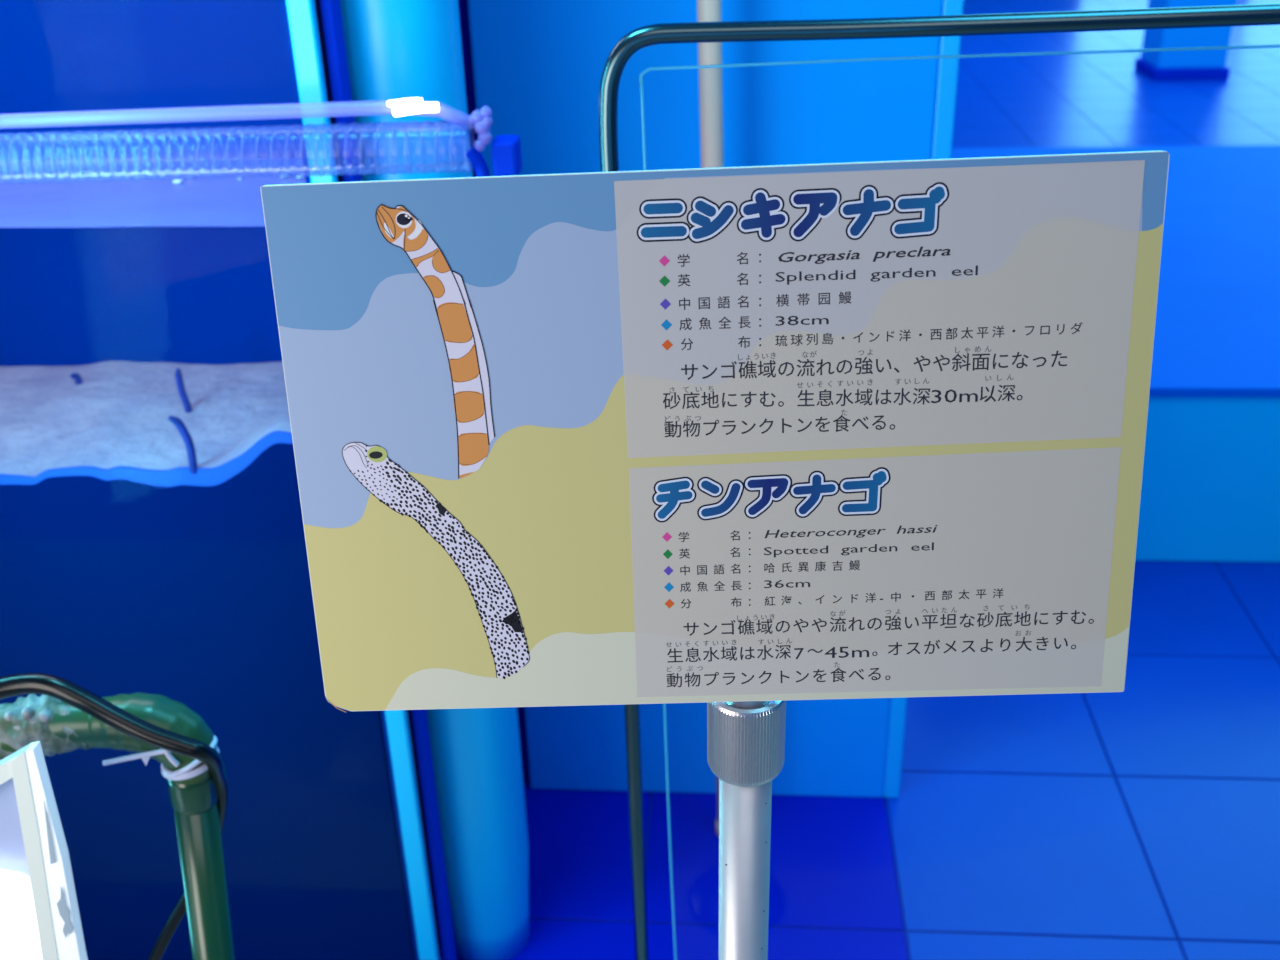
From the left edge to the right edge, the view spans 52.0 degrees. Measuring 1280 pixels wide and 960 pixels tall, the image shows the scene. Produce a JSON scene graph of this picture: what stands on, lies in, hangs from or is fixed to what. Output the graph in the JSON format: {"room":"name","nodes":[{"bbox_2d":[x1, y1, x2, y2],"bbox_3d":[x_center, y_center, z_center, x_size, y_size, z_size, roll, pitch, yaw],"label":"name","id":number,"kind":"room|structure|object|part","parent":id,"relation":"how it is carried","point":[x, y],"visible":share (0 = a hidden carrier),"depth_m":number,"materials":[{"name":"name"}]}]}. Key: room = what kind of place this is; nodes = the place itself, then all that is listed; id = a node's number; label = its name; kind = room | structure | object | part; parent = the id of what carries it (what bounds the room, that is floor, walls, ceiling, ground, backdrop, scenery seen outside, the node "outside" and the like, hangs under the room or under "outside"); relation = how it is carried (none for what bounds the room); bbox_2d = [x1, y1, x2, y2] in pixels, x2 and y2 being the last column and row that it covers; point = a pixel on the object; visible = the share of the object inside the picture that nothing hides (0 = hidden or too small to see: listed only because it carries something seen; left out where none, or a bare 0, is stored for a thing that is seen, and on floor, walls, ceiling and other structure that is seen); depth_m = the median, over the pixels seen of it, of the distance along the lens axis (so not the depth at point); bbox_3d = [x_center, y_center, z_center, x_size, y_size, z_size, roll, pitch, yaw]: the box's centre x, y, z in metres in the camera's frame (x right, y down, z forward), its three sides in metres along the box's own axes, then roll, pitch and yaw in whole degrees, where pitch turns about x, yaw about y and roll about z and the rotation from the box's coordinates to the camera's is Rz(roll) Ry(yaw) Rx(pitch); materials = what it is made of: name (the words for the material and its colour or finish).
{"room":"public aquarium","nodes":[
{"label":"public aquarium","id":0,"kind":"room"},
{"bbox_2d":[467,0,963,797],"bbox_3d":[0.107,-0.760,1.824,0.589,2.500,0.655,0,27,4],"label":"wall","id":1,"kind":"structure","parent":0,"point":[538,65],"depth_m":1.61,"materials":[{"name":"paint"}]},
{"bbox_2d":[458,0,529,774],"bbox_3d":[-0.226,-0.657,1.640,0.044,2.500,0.120,0,27,4],"label":"trim","id":2,"kind":"structure","parent":1,"relation":"attached to","point":[463,4],"depth_m":1.66,"materials":[{"name":"blue tile"}]},
{"bbox_2d":[399,0,1279,959],"bbox_3d":[3.504,-1.877,6.665,12.000,0.060,11.974,0,27,4],"label":"floor","id":3,"kind":"structure","parent":0,"point":[1141,821],"depth_m":2.06,"materials":[{"name":"blue tile"}]},
{"bbox_2d":[0,0,456,959],"bbox_3d":[-1.074,-0.161,1.539,1.633,1.750,0.319,0,27,4],"label":"tank","id":4,"kind":"object","parent":3,"relation":"on","point":[194,591],"visible":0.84,"depth_m":1.54,"materials":[{"name":"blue glass"}]},
{"bbox_2d":[0,361,290,476],"bbox_3d":[-1.091,-0.094,1.573,1.576,0.056,0.281,0,27,4],"label":"sand","id":5,"kind":"object","parent":4,"relation":"in","point":[119,412],"visible":0.7,"depth_m":1.53,"materials":[{"name":"white sand"}]},
{"bbox_2d":[70,373,81,384],"bbox_3d":[-0.691,-0.118,1.609,0.009,0.028,0.013,19,33,35],"label":"garden eel","id":6,"kind":"object","parent":5,"relation":"on","point":[78,380],"visible":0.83,"depth_m":1.60,"materials":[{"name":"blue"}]},
{"bbox_2d":[168,416,197,473],"bbox_3d":[-0.485,-0.038,1.395,0.020,0.068,0.012,0,27,4],"label":"garden eel","id":7,"kind":"object","parent":5,"relation":"in","point":[177,422],"visible":1,"depth_m":1.39,"materials":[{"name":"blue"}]},
{"bbox_2d":[174,368,191,412],"bbox_3d":[-0.531,-0.101,1.523,0.012,0.066,0.012,0,27,4],"label":"garden eel","id":8,"kind":"object","parent":5,"relation":"on","point":[178,375],"visible":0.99,"depth_m":1.52,"materials":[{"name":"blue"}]},
{"bbox_2d":[0,158,305,227],"bbox_3d":[-1.088,-0.161,1.535,1.566,0.354,0.285,0,27,4],"label":"water","id":9,"kind":"object","parent":4,"relation":"in","point":[221,202],"visible":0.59,"depth_m":1.39,"materials":[{"name":"blue liquid"}]},
{"bbox_2d":[172,176,302,183],"bbox_3d":[-0.460,-0.334,1.445,0.198,0.004,0.030,-3,27,-3],"label":"foam","id":10,"kind":"object","parent":9,"relation":"on","point":[176,181],"visible":0.31,"depth_m":1.43,"materials":[{"name":"white"}]},
{"bbox_3d":[-1.046,0.319,1.622,1.485,0.818,0.004,0,27,4],"label":"panel","id":11,"kind":"part","parent":4,"relation":"part of","materials":[{"name":"blue"}]},
{"bbox_2d":[0,98,521,183],"bbox_3d":[-0.797,-0.283,1.227,1.379,0.134,0.053,0,27,4],"label":"hose","id":12,"kind":"object","parent":4,"relation":"attached to","point":[506,149],"visible":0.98,"depth_m":1.18,"materials":[{"name":"blue"}]},
{"bbox_3d":[-0.817,-0.321,1.209,1.342,0.043,0.013,0,27,4],"label":"rod","id":13,"kind":"part","parent":12,"relation":"part of","materials":[{"name":"blue"}]},
{"bbox_3d":[-0.301,-0.153,1.480,0.006,1.750,0.287,0,27,4],"label":"panel","id":14,"kind":"part","parent":4,"relation":"part of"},
{"bbox_3d":[-0.274,-0.099,1.371,0.012,1.750,0.030,0,27,4],"label":"corner post","id":15,"kind":"part","parent":4,"relation":"part of","materials":[{"name":"blue"}]},
{"bbox_2d":[340,0,528,959],"bbox_3d":[-0.240,-0.429,1.302,0.126,2.400,0.126,0,27,4],"label":"column","id":16,"kind":"structure","parent":3,"relation":"on","point":[396,49],"depth_m":1.61,"materials":[{"name":"teal"}]},
{"bbox_2d":[697,0,723,836],"bbox_3d":[0.098,-0.177,1.657,0.062,1.613,0.033,0,27,4],"label":"pole","id":17,"kind":"object","parent":3,"relation":"on","point":[710,79],"visible":0.16,"depth_m":1.51,"materials":[{"name":"grey metal"}]},
{"bbox_2d":[951,145,1279,561],"bbox_3d":[2.965,-0.447,3.376,4.600,0.392,2.030,0,27,4],"label":"platform","id":18,"kind":"object","parent":3,"relation":"on","point":[1210,490],"visible":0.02,"depth_m":2.69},
{"bbox_2d":[1134,0,1236,80],"bbox_3d":[3.051,-3.751,6.782,0.410,3.200,0.410,0,27,4],"label":"square pillar","id":19,"kind":"structure","parent":0,"point":[1197,64],"depth_m":7.29,"materials":[{"name":"blue"}]},
{"bbox_3d":[2.996,1.520,-0.003,12.000,0.060,3.024,0,27,4],"label":"floor","id":20,"kind":"structure","parent":0,"visible":0},
{"bbox_2d":[0,741,87,959],"bbox_3d":[-0.500,0.545,1.133,0.177,0.829,0.130,0,27,4],"label":"sign","id":21,"kind":"object","parent":20,"relation":"on","point":[40,916],"visible":1,"depth_m":0.98,"materials":[{"name":"white plastic"}]},
{"bbox_3d":[-0.516,0.378,1.033,0.115,0.159,0.004,0,27,4],"label":"panel","id":22,"kind":"part","parent":21,"relation":"part of","materials":[{"name":"white plastic"}]},
{"bbox_3d":[-0.470,0.217,0.941,0.080,0.066,0.010,0,27,4],"label":"rail","id":23,"kind":"part","parent":21,"relation":"part of","materials":[{"name":"white plastic"}]},
{"bbox_2d":[0,887,41,959],"bbox_3d":[-0.509,0.373,1.018,0.114,0.157,0.004,0,27,4],"label":"diffuser","id":24,"kind":"object","parent":21,"relation":"attached to","point":[20,907],"depth_m":1.00,"materials":[{"name":"white plastic"}]},
{"bbox_2d":[0,692,234,959],"bbox_3d":[-0.603,0.525,1.213,0.555,0.801,0.052,0,27,4],"label":"pipe","id":25,"kind":"object","parent":20,"relation":"on","point":[60,727],"visible":0.78,"depth_m":1.03,"materials":[{"name":"green plastic"}]},
{"bbox_2d":[0,672,228,959],"bbox_3d":[-0.559,0.519,1.202,0.614,0.858,0.067,0,27,4],"label":"cable","id":26,"kind":"object","parent":25,"relation":"on","point":[57,687],"visible":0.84,"depth_m":0.99,"materials":[{"name":"black plastic"}]},
{"bbox_2d":[102,735,219,780],"bbox_3d":[-0.373,0.212,1.032,0.080,0.040,0.048,0,27,4],"label":"cable tie","id":27,"kind":"object","parent":26,"relation":"attached to","point":[186,772],"visible":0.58,"depth_m":1.01,"materials":[{"name":"white plastic"}]},
{"bbox_2d":[167,776,218,814],"bbox_3d":[-0.358,0.244,1.052,0.040,0.036,0.037,0,27,4],"label":"socket","id":28,"kind":"object","parent":25,"relation":"attached to","point":[197,795],"depth_m":1.04,"materials":[{"name":"green plastic"}]},
{"bbox_2d":[260,150,1169,959],"bbox_3d":[0.050,0.425,0.865,0.426,1.257,0.139,0,27,4],"label":"information sign","id":29,"kind":"object","parent":20,"relation":"on","point":[744,442],"visible":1,"depth_m":0.65,"materials":[{"name":"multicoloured plastic"}]},
{"bbox_2d":[279,168,1142,527],"bbox_3d":[0.031,-0.024,0.645,0.409,0.247,0.037,-1,27,1],"label":"print","id":30,"kind":"object","parent":29,"relation":"attached to","point":[692,347],"depth_m":0.63,"materials":[{"name":"blue"}]},
{"bbox_2d":[261,152,1168,709],"bbox_3d":[0.038,-0.013,0.649,0.425,0.278,0.062,0,27,4],"label":"print","id":31,"kind":"object","parent":29,"relation":"attached to","point":[744,437],"depth_m":0.64,"materials":[{"name":"multicoloured paper"}]},
{"bbox_2d":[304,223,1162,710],"bbox_3d":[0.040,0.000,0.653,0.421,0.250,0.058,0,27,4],"label":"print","id":32,"kind":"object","parent":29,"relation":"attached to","point":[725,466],"depth_m":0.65,"materials":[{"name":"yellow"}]},
{"bbox_2d":[385,627,1128,709],"bbox_3d":[0.058,0.098,0.685,0.389,0.044,0.006,-1,27,1],"label":"print","id":33,"kind":"object","parent":29,"relation":"attached to","point":[725,668],"depth_m":0.68,"materials":[{"name":"beige"}]},
{"bbox_3d":[0.117,0.049,0.667,0.243,0.132,0.019,-1,27,1],"label":"text panel","id":34,"kind":"part","parent":29,"relation":"part of","materials":[{"name":"white"}]},
{"bbox_3d":[0.112,-0.079,0.625,0.245,0.138,0.020,-1,27,1],"label":"text panel","id":35,"kind":"part","parent":29,"relation":"part of","materials":[{"name":"white"}]},
{"bbox_2d":[599,3,1279,959],"bbox_3d":[0.326,0.229,1.216,0.723,1.276,0.060,0,27,4],"label":"metal frame","id":36,"kind":"object","parent":20,"relation":"on","point":[637,39],"visible":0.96,"depth_m":0.95,"materials":[{"name":"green metal"}]}
]}

